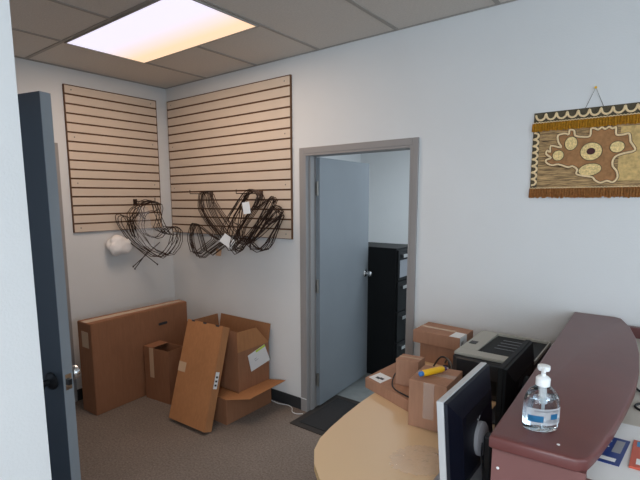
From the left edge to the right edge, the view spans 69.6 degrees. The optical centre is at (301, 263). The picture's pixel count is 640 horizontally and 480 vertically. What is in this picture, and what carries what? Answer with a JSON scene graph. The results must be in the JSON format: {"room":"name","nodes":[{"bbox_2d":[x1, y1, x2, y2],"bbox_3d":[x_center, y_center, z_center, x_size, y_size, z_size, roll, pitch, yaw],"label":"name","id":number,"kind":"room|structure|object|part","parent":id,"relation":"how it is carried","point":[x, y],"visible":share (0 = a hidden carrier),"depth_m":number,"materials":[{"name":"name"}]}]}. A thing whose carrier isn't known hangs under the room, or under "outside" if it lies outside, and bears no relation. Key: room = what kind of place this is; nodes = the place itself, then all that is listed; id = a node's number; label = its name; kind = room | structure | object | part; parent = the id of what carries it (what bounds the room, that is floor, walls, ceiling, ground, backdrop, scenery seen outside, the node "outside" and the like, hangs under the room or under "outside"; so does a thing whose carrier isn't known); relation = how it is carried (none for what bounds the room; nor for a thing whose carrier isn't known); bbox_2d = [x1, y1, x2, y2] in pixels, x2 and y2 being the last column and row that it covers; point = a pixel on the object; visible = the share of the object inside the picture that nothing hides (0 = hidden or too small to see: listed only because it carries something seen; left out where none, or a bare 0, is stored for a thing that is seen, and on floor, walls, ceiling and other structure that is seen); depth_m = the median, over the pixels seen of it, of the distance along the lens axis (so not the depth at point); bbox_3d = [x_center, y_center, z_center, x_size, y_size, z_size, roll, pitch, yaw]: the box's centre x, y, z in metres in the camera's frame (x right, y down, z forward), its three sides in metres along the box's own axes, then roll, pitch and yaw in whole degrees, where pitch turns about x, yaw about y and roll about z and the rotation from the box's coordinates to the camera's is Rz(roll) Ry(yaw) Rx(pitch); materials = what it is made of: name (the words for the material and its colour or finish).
{"room":"office reception area","nodes":[
{"label":"office reception area","id":0,"kind":"room"},
{"bbox_2d":[0,0,51,479],"bbox_3d":[-2.797,0.260,0.655,2.575,2.765,3.500,6,10,38],"label":"wall","id":1,"kind":"structure","parent":0,"point":[24,446],"depth_m":1.18,"materials":[{"name":"paint"}]},
{"bbox_2d":[17,91,80,479],"bbox_3d":[-1.263,0.423,1.851,0.864,2.066,0.187,2,8,19],"label":"door","id":2,"kind":"structure","parent":1,"relation":"in","point":[35,108],"depth_m":1.66,"materials":[{"name":"paint"}]},
{"bbox_3d":[-0.948,0.444,1.684,0.066,0.066,0.073,3,9,24],"label":"knob","id":3,"kind":"part","parent":2,"relation":"part of","materials":[{"name":"black plastic"}]},
{"bbox_3d":[-0.867,0.440,1.709,0.002,0.060,0.026,3,9,24],"label":"latch plate","id":4,"kind":"part","parent":2,"relation":"part of","materials":[{"name":"gold metal"}]},
{"bbox_3d":[-0.902,0.429,1.786,0.066,0.066,0.073,3,9,24],"label":"knob","id":5,"kind":"part","parent":2,"relation":"part of","materials":[{"name":"silver metal"}]},
{"bbox_2d":[14,57,360,389],"bbox_3d":[-1.996,-0.187,3.813,0.120,2.765,9.500,6,10,38],"label":"wall","id":6,"kind":"structure","parent":0,"point":[101,283],"depth_m":4.04,"materials":[{"name":"paint"}]},
{"bbox_2d":[54,143,77,401],"bbox_3d":[-2.244,0.170,3.433,0.014,2.166,0.980,6,10,38],"label":"trim","id":7,"kind":"structure","parent":6,"relation":"attached to","point":[56,144],"depth_m":3.78,"materials":[{"name":"paint"}]},
{"bbox_2d":[77,388,82,400],"bbox_3d":[-1.612,1.080,4.365,0.008,0.098,1.037,6,10,38],"label":"baseboard","id":8,"kind":"structure","parent":6,"relation":"attached to","point":[79,391],"depth_m":3.98,"materials":[{"name":"grey plastic"}]},
{"bbox_2d":[62,84,161,232],"bbox_3d":[-1.634,-0.887,4.068,0.021,1.187,0.852,6,10,38],"label":"slatwall","id":9,"kind":"object","parent":6,"relation":"attached to","point":[112,138],"visible":0.94,"depth_m":4.01,"materials":[{"name":"laminate"}]},
{"bbox_2d":[133,199,154,204],"bbox_3d":[-1.417,-0.556,4.135,0.295,0.060,0.040,6,10,38],"label":"hook","id":10,"kind":"object","parent":9,"relation":"attached to","point":[135,201],"visible":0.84,"depth_m":4.21,"materials":[{"name":"grey metal"}]},
{"bbox_2d":[115,202,170,256],"bbox_3d":[-1.423,-0.307,4.137,0.467,0.514,0.019,-3,8,-18],"label":"wire rack","id":11,"kind":"object","parent":10,"relation":"hanging from","point":[141,202],"visible":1,"depth_m":4.10,"materials":[{"name":"brown metal"}]},
{"bbox_2d":[106,235,132,255],"bbox_3d":[-1.616,-0.160,4.076,0.122,0.187,0.234,6,10,38],"label":"plastic bag","id":12,"kind":"object","parent":11,"relation":"attached to","point":[117,245],"visible":1,"depth_m":4.02,"materials":[{"name":"white plastic"}]},
{"bbox_2d":[131,243,157,264],"bbox_3d":[-1.422,-0.081,4.150,0.229,0.211,0.012,-2,8,-13],"label":"wire prong","id":13,"kind":"object","parent":11,"relation":"attached to","point":[131,243],"visible":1,"depth_m":4.15,"materials":[{"name":"brown metal"}]},
{"bbox_2d":[118,202,172,256],"bbox_3d":[-1.400,-0.302,4.136,0.468,0.506,0.018,-3,8,-18],"label":"wire rack","id":14,"kind":"object","parent":10,"relation":"hanging from","point":[147,202],"visible":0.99,"depth_m":4.11,"materials":[{"name":"brown metal"}]},
{"bbox_2d":[121,201,177,256],"bbox_3d":[-1.366,-0.306,4.134,0.479,0.507,0.018,-3,8,-18],"label":"wire rack","id":15,"kind":"object","parent":10,"relation":"hanging from","point":[155,201],"visible":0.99,"depth_m":4.11,"materials":[{"name":"brown metal"}]},
{"bbox_2d":[127,199,173,255],"bbox_3d":[-1.368,-0.313,4.157,0.405,0.523,0.018,-3,8,-18],"label":"wire rack","id":16,"kind":"object","parent":10,"relation":"hanging from","point":[144,199],"visible":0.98,"depth_m":4.15,"materials":[{"name":"brown metal"}]},
{"bbox_2d":[129,201,176,255],"bbox_3d":[-1.340,-0.300,4.157,0.409,0.515,0.018,-3,8,-17],"label":"wire rack","id":17,"kind":"object","parent":10,"relation":"hanging from","point":[146,201],"visible":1,"depth_m":4.13,"materials":[{"name":"brown metal"}]},
{"bbox_2d":[130,202,177,254],"bbox_3d":[-1.334,-0.313,4.158,0.412,0.494,0.019,-3,8,-17],"label":"wire rack","id":18,"kind":"object","parent":10,"relation":"hanging from","point":[144,202],"visible":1,"depth_m":4.15,"materials":[{"name":"brown metal"}]},
{"bbox_2d":[131,200,179,257],"bbox_3d":[-1.319,-0.303,4.156,0.414,0.533,0.018,-3,8,-17],"label":"wire rack","id":19,"kind":"object","parent":9,"relation":"hanging from","point":[147,200],"visible":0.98,"depth_m":4.13,"materials":[{"name":"brown metal"}]},
{"bbox_2d":[135,202,182,255],"bbox_3d":[-1.288,-0.307,4.155,0.411,0.492,0.019,-3,8,-18],"label":"wire rack","id":20,"kind":"object","parent":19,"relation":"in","point":[150,202],"visible":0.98,"depth_m":4.14,"materials":[{"name":"brown metal"}]},
{"bbox_2d":[133,202,180,253],"bbox_3d":[-1.307,-0.314,4.161,0.414,0.482,0.016,-3,8,-18],"label":"wire rack","id":21,"kind":"object","parent":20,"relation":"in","point":[148,202],"visible":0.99,"depth_m":4.15,"materials":[{"name":"brown metal"}]},
{"bbox_2d":[75,373,374,479],"bbox_3d":[0.761,1.513,1.861,7.120,0.100,9.500,6,10,38],"label":"floor","id":22,"kind":"structure","parent":0,"point":[137,439],"depth_m":3.24,"materials":[{"name":"carpet"}]},
{"bbox_2d":[77,300,186,415],"bbox_3d":[-1.420,0.788,4.077,0.207,0.753,0.995,6,10,38],"label":"carton","id":23,"kind":"object","parent":22,"relation":"on","point":[111,346],"visible":0.9,"depth_m":3.83,"materials":[{"name":"cardboard"}]},
{"bbox_2d":[144,340,182,404],"bbox_3d":[-1.189,0.943,3.995,0.302,0.466,0.179,5,9,32],"label":"carton","id":24,"kind":"object","parent":22,"relation":"on","point":[162,358],"visible":0.84,"depth_m":3.91,"materials":[{"name":"cardboard"}]},
{"bbox_2d":[169,319,229,432],"bbox_3d":[-0.800,0.853,3.580,0.479,0.751,0.363,6,10,38],"label":"carton","id":25,"kind":"object","parent":22,"relation":"on","point":[194,400],"visible":1,"depth_m":3.52,"materials":[{"name":"brown cardboard"}]},
{"bbox_2d":[214,379,285,424],"bbox_3d":[-0.583,1.085,3.856,0.750,0.215,0.550,6,10,38],"label":"carton","id":26,"kind":"object","parent":22,"relation":"on","point":[231,406],"visible":0.51,"depth_m":3.61,"materials":[{"name":"cardboard"}]},
{"bbox_2d":[187,313,270,391],"bbox_3d":[-0.626,0.731,3.930,0.630,0.488,0.383,6,10,38],"label":"carton","id":27,"kind":"object","parent":26,"relation":"on","point":[245,336],"visible":0.58,"depth_m":3.70,"materials":[{"name":"cardboard"}]},
{"bbox_2d":[248,344,269,371],"bbox_3d":[-0.349,0.771,3.764,0.004,0.187,0.257,6,10,38],"label":"envelope","id":28,"kind":"object","parent":27,"relation":"attached to","point":[260,356],"visible":1,"depth_m":3.76,"materials":[{"name":"white paper"}]},
{"bbox_2d":[271,400,302,413],"bbox_3d":[-0.169,1.182,3.864,0.063,0.015,0.503,-7,11,-41],"label":"cable","id":29,"kind":"object","parent":22,"relation":"on","point":[271,400],"visible":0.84,"depth_m":3.85,"materials":[{"name":"white plastic"}]},
{"bbox_2d":[290,395,359,435],"bbox_3d":[0.429,1.226,3.538,0.828,0.009,0.645,6,10,38],"label":"door mat","id":30,"kind":"object","parent":22,"relation":"on","point":[318,420],"visible":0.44,"depth_m":3.66,"materials":[{"name":"black rubber"}]},
{"bbox_2d":[367,242,407,373],"bbox_3d":[0.779,0.444,4.611,0.636,1.258,0.415,6,10,38],"label":"filing cabinet","id":31,"kind":"object","parent":22,"relation":"on","point":[387,285],"visible":0.37,"depth_m":4.35,"materials":[{"name":"black metal"}]},
{"bbox_3d":[1.006,0.874,4.492,0.016,0.285,0.391,6,10,38],"label":"drawer","id":32,"kind":"part","parent":31,"relation":"part of","materials":[{"name":"black metal"}]},
{"bbox_3d":[1.004,0.584,4.452,0.016,0.285,0.391,6,10,38],"label":"drawer","id":33,"kind":"part","parent":31,"relation":"part of","materials":[{"name":"black metal"}]},
{"bbox_3d":[1.002,0.294,4.411,0.016,0.285,0.391,6,10,38],"label":"drawer","id":34,"kind":"part","parent":31,"relation":"part of","materials":[{"name":"black metal"}]},
{"bbox_3d":[1.000,0.004,4.371,0.016,0.285,0.391,6,10,38],"label":"drawer","id":35,"kind":"part","parent":31,"relation":"part of","materials":[{"name":"black metal"}]},
{"bbox_3d":[1.006,0.037,4.367,0.003,0.160,0.330,6,10,38],"label":"paper panel","id":36,"kind":"part","parent":31,"relation":"part of","materials":[{"name":"white paper"}]},
{"bbox_2d":[314,361,495,479],"bbox_3d":[0.646,1.048,2.120,0.725,0.752,1.665,6,10,38],"label":"reception desk","id":37,"kind":"object","parent":22,"relation":"on","point":[375,440],"visible":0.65,"depth_m":1.79,"materials":[{"name":"brown wood"}]},
{"bbox_2d":[365,362,408,411],"bbox_3d":[0.511,0.613,2.319,0.299,0.056,0.429,-5,9,-30],"label":"carton","id":38,"kind":"object","parent":37,"relation":"on","point":[379,382],"visible":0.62,"depth_m":2.26,"materials":[{"name":"cardboard"}]},
{"bbox_2d":[391,372,408,397],"bbox_3d":[0.529,0.578,2.233,0.204,0.040,0.276,6,10,38],"label":"cable","id":39,"kind":"object","parent":38,"relation":"on","point":[395,372],"visible":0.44,"depth_m":2.20,"materials":[{"name":"black plastic"}]},
{"bbox_2d":[395,354,424,385],"bbox_3d":[0.533,0.527,2.259,0.118,0.131,0.087,4,9,30],"label":"carton","id":40,"kind":"object","parent":38,"relation":"on","point":[407,365],"visible":0.79,"depth_m":2.23,"materials":[{"name":"cardboard"}]},
{"bbox_2d":[408,365,462,432],"bbox_3d":[0.580,0.582,1.993,0.165,0.207,0.213,5,10,33],"label":"carton","id":41,"kind":"object","parent":37,"relation":"on","point":[424,392],"visible":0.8,"depth_m":1.92,"materials":[{"name":"cardboard"}]},
{"bbox_2d":[418,366,446,376],"bbox_3d":[0.562,0.464,1.976,0.149,0.028,0.029,-4,9,-27],"label":"marker pen","id":42,"kind":"object","parent":41,"relation":"on","point":[431,371],"visible":1,"depth_m":1.96,"materials":[{"name":"yellow plastic"}]},
{"bbox_2d":[433,356,452,368],"bbox_3d":[0.749,0.563,2.427,0.067,0.122,0.280,0,8,1],"label":"cable","id":43,"kind":"object","parent":41,"relation":"on","point":[450,362],"visible":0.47,"depth_m":2.45,"materials":[{"name":"black plastic"}]},
{"bbox_2d":[420,343,454,365],"bbox_3d":[0.848,0.523,2.754,0.210,0.110,0.202,6,10,38],"label":"carton","id":44,"kind":"object","parent":37,"relation":"on","point":[431,353],"visible":0.36,"depth_m":2.68,"materials":[{"name":"cardboard"}]},
{"bbox_2d":[413,322,472,349],"bbox_3d":[0.841,0.431,2.734,0.287,0.076,0.231,6,10,38],"label":"carton","id":45,"kind":"object","parent":44,"relation":"on","point":[429,333],"visible":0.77,"depth_m":2.67,"materials":[{"name":"cardboard"}]},
{"bbox_2d":[434,362,492,479],"bbox_3d":[0.577,0.570,1.543,0.205,0.356,0.425,6,10,38],"label":"computer monitor","id":46,"kind":"object","parent":37,"relation":"on","point":[464,412],"visible":0.9,"depth_m":1.47,"materials":[{"name":"black plastic"}]},
{"bbox_2d":[466,393,489,429],"bbox_3d":[0.586,0.487,1.525,0.004,0.038,0.238,6,10,38],"label":"vent","id":47,"kind":"object","parent":46,"relation":"attached to","point":[481,404],"depth_m":1.52,"materials":[{"name":"black plastic"}]},
{"bbox_2d":[453,331,550,400],"bbox_3d":[1.035,0.528,2.376,0.362,0.203,0.488,6,10,38],"label":"printer","id":48,"kind":"object","parent":37,"relation":"on","point":[491,348],"visible":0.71,"depth_m":2.30,"materials":[{"name":"black plastic"}]},
{"bbox_2d":[478,336,546,359],"bbox_3d":[1.095,0.435,2.371,0.254,0.014,0.359,6,10,38],"label":"tray","id":49,"kind":"object","parent":48,"relation":"on","point":[504,346],"depth_m":2.39,"materials":[{"name":"grey plastic"}]},
{"bbox_2d":[492,340,533,426],"bbox_3d":[0.933,0.534,1.994,0.205,0.297,0.460,6,10,38],"label":"computer monitor","id":50,"kind":"object","parent":37,"relation":"on","point":[514,372],"visible":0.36,"depth_m":1.86,"materials":[{"name":"black plastic"}]},
{"bbox_2d":[518,366,531,388],"bbox_3d":[0.957,0.484,1.969,0.001,0.038,0.238,6,10,38],"label":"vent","id":51,"kind":"object","parent":50,"relation":"attached to","point":[525,374],"depth_m":1.94,"materials":[{"name":"black plastic"}]},
{"bbox_2d":[489,312,639,479],"bbox_3d":[1.381,0.940,1.569,1.081,1.108,1.612,6,10,38],"label":"countertop","id":52,"kind":"structure","parent":22,"relation":"on","point":[594,361],"depth_m":1.37,"materials":[{"name":"red laminate"}]},
{"bbox_2d":[522,363,559,431],"bbox_3d":[0.628,0.350,1.203,0.092,0.174,0.062,-1,8,-5],"label":"sanitizer bottle","id":53,"kind":"object","parent":52,"relation":"on","point":[541,402],"visible":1,"depth_m":1.18,"materials":[{"name":"clear plastic"}]},
{"bbox_2d":[528,414,543,422],"bbox_3d":[0.603,0.401,1.186,0.036,0.017,0.003,3,9,25],"label":"print","id":54,"kind":"object","parent":53,"relation":"attached to","point":[532,418],"depth_m":1.18,"materials":[{"name":"blue paper"}]},
{"bbox_2d":[551,414,556,419],"bbox_3d":[0.648,0.395,1.181,0.020,0.015,0.001,-3,8,-17],"label":"print","id":55,"kind":"object","parent":53,"relation":"on","point":[553,416],"depth_m":1.18,"materials":[{"name":"blue paper"}]},
{"bbox_3d":[0.917,1.046,0.960,1.044,1.072,0.022,6,10,38],"label":"panel","id":56,"kind":"part","parent":52,"relation":"part of","materials":[{"name":"laminate"}]},
{"bbox_2d":[587,423,639,479],"bbox_3d":[0.882,0.513,1.201,0.320,0.022,0.390,6,10,38],"label":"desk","id":57,"kind":"object","parent":52,"relation":"on","point":[600,470],"visible":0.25,"depth_m":1.15,"materials":[{"name":"white"}]},
{"bbox_2d":[597,437,629,466],"bbox_3d":[0.819,0.496,1.230,0.075,0.003,0.168,7,11,43],"label":"brochure","id":58,"kind":"object","parent":57,"relation":"on","point":[615,451],"visible":0.43,"depth_m":1.21,"materials":[{"name":"blue paper"}]},
{"bbox_3d":[0.782,0.501,1.186,0.047,0.001,0.019,6,10,38],"label":"photo panel","id":59,"kind":"part","parent":58,"relation":"part of","materials":[{"name":"white paper"}]},
{"bbox_3d":[0.852,0.494,1.236,0.019,0.001,0.079,7,11,44],"label":"photo panel","id":60,"kind":"part","parent":58,"relation":"part of","materials":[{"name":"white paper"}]},
{"bbox_2d":[629,440,639,470],"bbox_3d":[0.899,0.501,1.179,0.091,0.007,0.159,6,10,38],"label":"booklet","id":61,"kind":"object","parent":57,"relation":"on","point":[634,463],"visible":1,"depth_m":1.18,"materials":[{"name":"red"}]},
{"bbox_2d":[622,338,639,426],"bbox_3d":[1.403,0.495,1.491,1.022,0.030,1.530,6,10,38],"label":"shelf","id":62,"kind":"object","parent":52,"relation":"attached to","point":[632,417],"depth_m":1.49,"materials":[{"name":"laminate"}]},
{"bbox_3d":[1.416,0.958,1.568,1.022,1.072,1.560,6,10,38],"label":"panel","id":63,"kind":"part","parent":52,"relation":"part of","materials":[{"name":"brown wood"}]},
{"bbox_2d":[634,402,639,410],"bbox_3d":[1.181,0.475,1.502,0.155,0.009,0.131,-6,10,-34],"label":"cable","id":64,"kind":"object","parent":52,"relation":"on","point":[636,404],"visible":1,"depth_m":1.51,"materials":[{"name":"black plastic"}]},
{"bbox_2d":[9,0,508,87],"bbox_3d":[0.742,-1.324,1.465,7.120,0.100,9.500,6,10,38],"label":"ceiling","id":65,"kind":"structure","parent":0,"point":[320,24],"depth_m":2.86,"materials":[{"name":"tile"}]},
{"bbox_2d":[64,0,257,63],"bbox_3d":[-0.926,-1.460,2.935,1.204,0.013,0.604,6,10,38],"label":"recessed light","id":66,"kind":"object","parent":65,"relation":"in","point":[157,29],"visible":1,"depth_m":2.86,"materials":[{"name":"white plastic"}]},
{"bbox_2d":[361,150,409,243],"bbox_3d":[2.337,-0.571,6.352,3.500,2.765,0.100,6,10,38],"label":"wall","id":67,"kind":"structure","parent":0,"point":[389,172],"depth_m":7.03,"materials":[{"name":"paint"}]},
{"bbox_2d":[165,0,639,397],"bbox_3d":[1.480,-0.025,2.481,7.000,2.765,0.140,6,10,38],"label":"wall","id":68,"kind":"structure","parent":0,"point":[491,256],"depth_m":2.66,"materials":[{"name":"paint"}]},
{"bbox_2d":[167,74,292,238],"bbox_3d":[-0.678,-0.862,4.002,1.530,1.238,0.021,6,10,38],"label":"slatwall","id":69,"kind":"object","parent":68,"relation":"attached to","point":[222,142],"visible":0.96,"depth_m":3.91,"materials":[{"name":"laminate"}]},
{"bbox_2d":[12,0,516,88],"bbox_3d":[-0.371,-1.078,0.141,6.800,0.005,5.588,6,10,38],"label":"grid","id":70,"kind":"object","parent":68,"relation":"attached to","point":[497,2],"depth_m":2.91,"materials":[{"name":"grey metal"}]},
{"bbox_2d":[271,388,300,409],"bbox_3d":[0.093,1.163,3.689,3.512,0.098,0.008,6,10,38],"label":"baseboard","id":71,"kind":"structure","parent":68,"relation":"attached to","point":[285,398],"depth_m":3.86,"materials":[{"name":"black plastic"}]},
{"bbox_2d":[315,157,371,404],"bbox_3d":[0.345,0.131,4.025,0.189,2.009,0.859,6,10,38],"label":"door","id":72,"kind":"structure","parent":68,"relation":"in","point":[341,186],"depth_m":3.94,"materials":[{"name":"paint"}]},
{"bbox_3d":[0.616,0.097,4.274,0.075,0.066,0.066,6,10,38],"label":"knob","id":73,"kind":"part","parent":72,"relation":"part of","materials":[{"name":"silver metal"}]},
{"bbox_2d":[299,137,418,411],"bbox_3d":[0.407,0.198,3.378,0.961,2.091,0.145,6,10,38],"label":"trim","id":74,"kind":"structure","parent":68,"relation":"attached to","point":[307,156],"depth_m":3.50,"materials":[{"name":"paint"}]},
{"bbox_3d":[1.264,-0.563,2.495,0.034,0.288,0.011,6,10,38],"label":"scallop cord","id":75,"kind":"part","parent":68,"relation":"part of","materials":[{"name":"beige fabric"}]},
{"bbox_3d":[1.469,-0.757,2.303,0.550,0.041,0.011,6,10,38],"label":"scallop cord","id":76,"kind":"part","parent":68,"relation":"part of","materials":[{"name":"beige fabric"}]},
{"bbox_3d":[-0.886,-0.609,4.036,0.040,0.060,0.245,6,10,38],"label":"hook","id":77,"kind":"object","parent":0,"visible":0},
{"bbox_2d":[187,192,223,251],"bbox_3d":[-0.873,-0.366,4.179,0.553,0.561,0.009,6,10,38],"label":"wire rack","id":78,"kind":"object","parent":77,"relation":"hanging from","point":[200,192],"visible":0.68,"depth_m":4.21,"materials":[{"name":"brown metal"}]},
{"bbox_2d":[189,192,224,253],"bbox_3d":[-0.842,-0.356,4.124,0.548,0.564,0.008,6,10,38],"label":"wire rack","id":79,"kind":"object","parent":77,"relation":"hanging from","point":[201,192],"visible":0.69,"depth_m":4.16,"materials":[{"name":"brown metal"}]},
{"bbox_2d":[190,192,227,253],"bbox_3d":[-0.821,-0.349,4.078,0.544,0.562,0.009,6,10,38],"label":"wire rack","id":80,"kind":"object","parent":77,"relation":"hanging from","point":[203,192],"visible":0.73,"depth_m":4.10,"materials":[{"name":"brown metal"}]},
{"bbox_2d":[191,192,226,255],"bbox_3d":[-0.800,-0.342,4.102,0.641,0.587,0.010,6,10,38],"label":"wire rack","id":81,"kind":"object","parent":77,"relation":"hanging from","point":[202,192],"visible":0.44,"depth_m":4.11,"materials":[{"name":"brown metal"}]},
{"bbox_2d":[191,192,229,253],"bbox_3d":[-0.799,-0.342,4.030,0.552,0.564,0.008,6,10,38],"label":"wire rack","id":82,"kind":"object","parent":77,"relation":"hanging from","point":[209,192],"visible":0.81,"depth_m":4.04,"materials":[{"name":"brown metal"}]},
{"bbox_2d":[192,191,230,254],"bbox_3d":[-0.784,-0.341,3.988,0.549,0.557,0.008,6,10,38],"label":"wire rack","id":83,"kind":"object","parent":77,"relation":"hanging from","point":[206,191],"visible":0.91,"depth_m":4.01,"materials":[{"name":"brown metal"}]},
{"bbox_2d":[190,193,237,256],"bbox_3d":[-0.789,-0.333,4.064,0.640,0.587,0.008,6,10,38],"label":"wire rack","id":84,"kind":"object","parent":77,"relation":"hanging from","point":[208,193],"visible":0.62,"depth_m":4.09,"materials":[{"name":"brown metal"}]},
{"bbox_2d":[192,191,236,256],"bbox_3d":[-0.759,-0.331,4.010,0.644,0.596,0.010,6,10,38],"label":"wire rack","id":85,"kind":"object","parent":77,"relation":"hanging from","point":[204,191],"visible":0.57,"depth_m":4.04,"materials":[{"name":"brown metal"}]},
{"bbox_2d":[193,192,242,257],"bbox_3d":[-0.736,-0.318,3.962,0.634,0.590,0.009,6,10,38],"label":"wire rack","id":86,"kind":"object","parent":77,"relation":"hanging from","point":[206,192],"visible":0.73,"depth_m":3.99,"materials":[{"name":"brown metal"}]},
{"bbox_3d":[-0.419,-0.553,3.647,0.040,0.060,0.285,6,10,38],"label":"hook","id":87,"kind":"object","parent":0,"visible":0},
{"bbox_2d":[220,189,276,250],"bbox_3d":[-0.431,-0.329,3.600,0.637,0.498,0.012,6,10,38],"label":"wire rack","id":88,"kind":"object","parent":87,"relation":"hanging from","point":[247,189],"visible":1,"depth_m":3.60,"materials":[{"name":"brown metal"}]},
{"bbox_2d":[242,202,250,213],"bbox_3d":[-0.427,-0.425,3.542,0.067,0.097,0.002,-1,8,-6],"label":"price tag","id":89,"kind":"object","parent":88,"relation":"attached to","point":[246,207],"visible":1,"depth_m":3.54,"materials":[{"name":"white paper"}]},
{"bbox_2d":[222,189,279,250],"bbox_3d":[-0.414,-0.335,3.644,0.643,0.501,0.012,6,10,38],"label":"wire rack","id":90,"kind":"object","parent":87,"relation":"hanging from","point":[253,189],"visible":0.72,"depth_m":3.66,"materials":[{"name":"brown metal"}]},
{"bbox_2d":[228,190,279,252],"bbox_3d":[-0.386,-0.329,3.583,0.561,0.494,0.011,6,10,38],"label":"wire rack","id":91,"kind":"object","parent":87,"relation":"hanging from","point":[247,190],"visible":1,"depth_m":3.54,"materials":[{"name":"brown metal"}]},
{"bbox_2d":[227,189,281,250],"bbox_3d":[-0.393,-0.337,3.685,0.630,0.505,0.012,6,10,38],"label":"wire rack","id":92,"kind":"object","parent":87,"relation":"hanging from","point":[254,189],"visible":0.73,"depth_m":3.69,"materials":[{"name":"brown metal"}]},
{"bbox_2d":[226,191,282,249],"bbox_3d":[-0.399,-0.345,3.747,0.640,0.496,0.009,6,10,38],"label":"wire rack","id":93,"kind":"object","parent":87,"relation":"hanging from","point":[257,191],"visible":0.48,"depth_m":3.76,"materials":[{"name":"brown metal"}]},
{"bbox_2d":[230,191,280,254],"bbox_3d":[-0.374,-0.303,3.591,0.566,0.512,0.013,6,10,38],"label":"wire rack","id":94,"kind":"object","parent":87,"relation":"hanging from","point":[250,191],"visible":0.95,"depth_m":3.60,"materials":[{"name":"brown metal"}]},
{"bbox_2d":[220,233,234,247],"bbox_3d":[-0.611,-0.182,3.784,0.136,0.131,0.002,-1,8,-6],"label":"paper card","id":95,"kind":"object","parent":94,"relation":"attached to","point":[225,239],"visible":1,"depth_m":3.78,"materials":[{"name":"white paper"}]},
{"bbox_2d":[235,191,275,251],"bbox_3d":[-0.371,-0.325,3.702,0.572,0.501,0.011,6,10,38],"label":"wire rack","id":96,"kind":"object","parent":87,"relation":"hanging from","point":[254,191],"visible":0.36,"depth_m":3.69,"materials":[{"name":"brown metal"}]},
{"bbox_2d":[229,191,283,248],"bbox_3d":[-0.389,-0.348,3.796,0.636,0.489,0.011,6,10,38],"label":"wire rack","id":97,"kind":"object","parent":87,"relation":"hanging from","point":[260,191],"visible":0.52,"depth_m":3.78,"materials":[{"name":"brown metal"}]},
{"bbox_2d":[232,192,281,252],"bbox_3d":[-0.366,-0.313,3.642,0.557,0.503,0.013,6,10,38],"label":"wire rack","id":98,"kind":"object","parent":87,"relation":"hanging from","point":[250,192],"visible":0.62,"depth_m":3.64,"materials":[{"name":"brown metal"}]},
{"bbox_2d":[232,190,281,250],"bbox_3d":[-0.363,-0.339,3.622,0.553,0.484,0.011,6,10,38],"label":"wire rack","id":99,"kind":"object","parent":87,"relation":"hanging from","point":[250,190],"visible":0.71,"depth_m":3.57,"materials":[{"name":"brown metal"}]},
{"bbox_2d":[233,190,280,250],"bbox_3d":[-0.369,-0.342,3.685,0.555,0.488,0.010,6,10,38],"label":"wire rack","id":100,"kind":"object","parent":87,"relation":"hanging from","point":[251,190],"visible":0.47,"depth_m":3.63,"materials":[{"name":"brown metal"}]},
{"bbox_2d":[233,192,283,251],"bbox_3d":[-0.363,-0.331,3.753,0.583,0.514,0.012,6,10,38],"label":"wire rack","id":101,"kind":"object","parent":87,"relation":"hanging from","point":[253,192],"visible":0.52,"depth_m":3.72,"materials":[{"name":"brown metal"}]},
{"bbox_2d":[234,194,283,249],"bbox_3d":[-0.354,-0.344,3.731,0.559,0.481,0.011,6,10,38],"label":"wire rack","id":102,"kind":"object","parent":87,"relation":"hanging from","point":[249,194],"visible":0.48,"depth_m":3.67,"materials":[{"name":"brown metal"}]}
]}

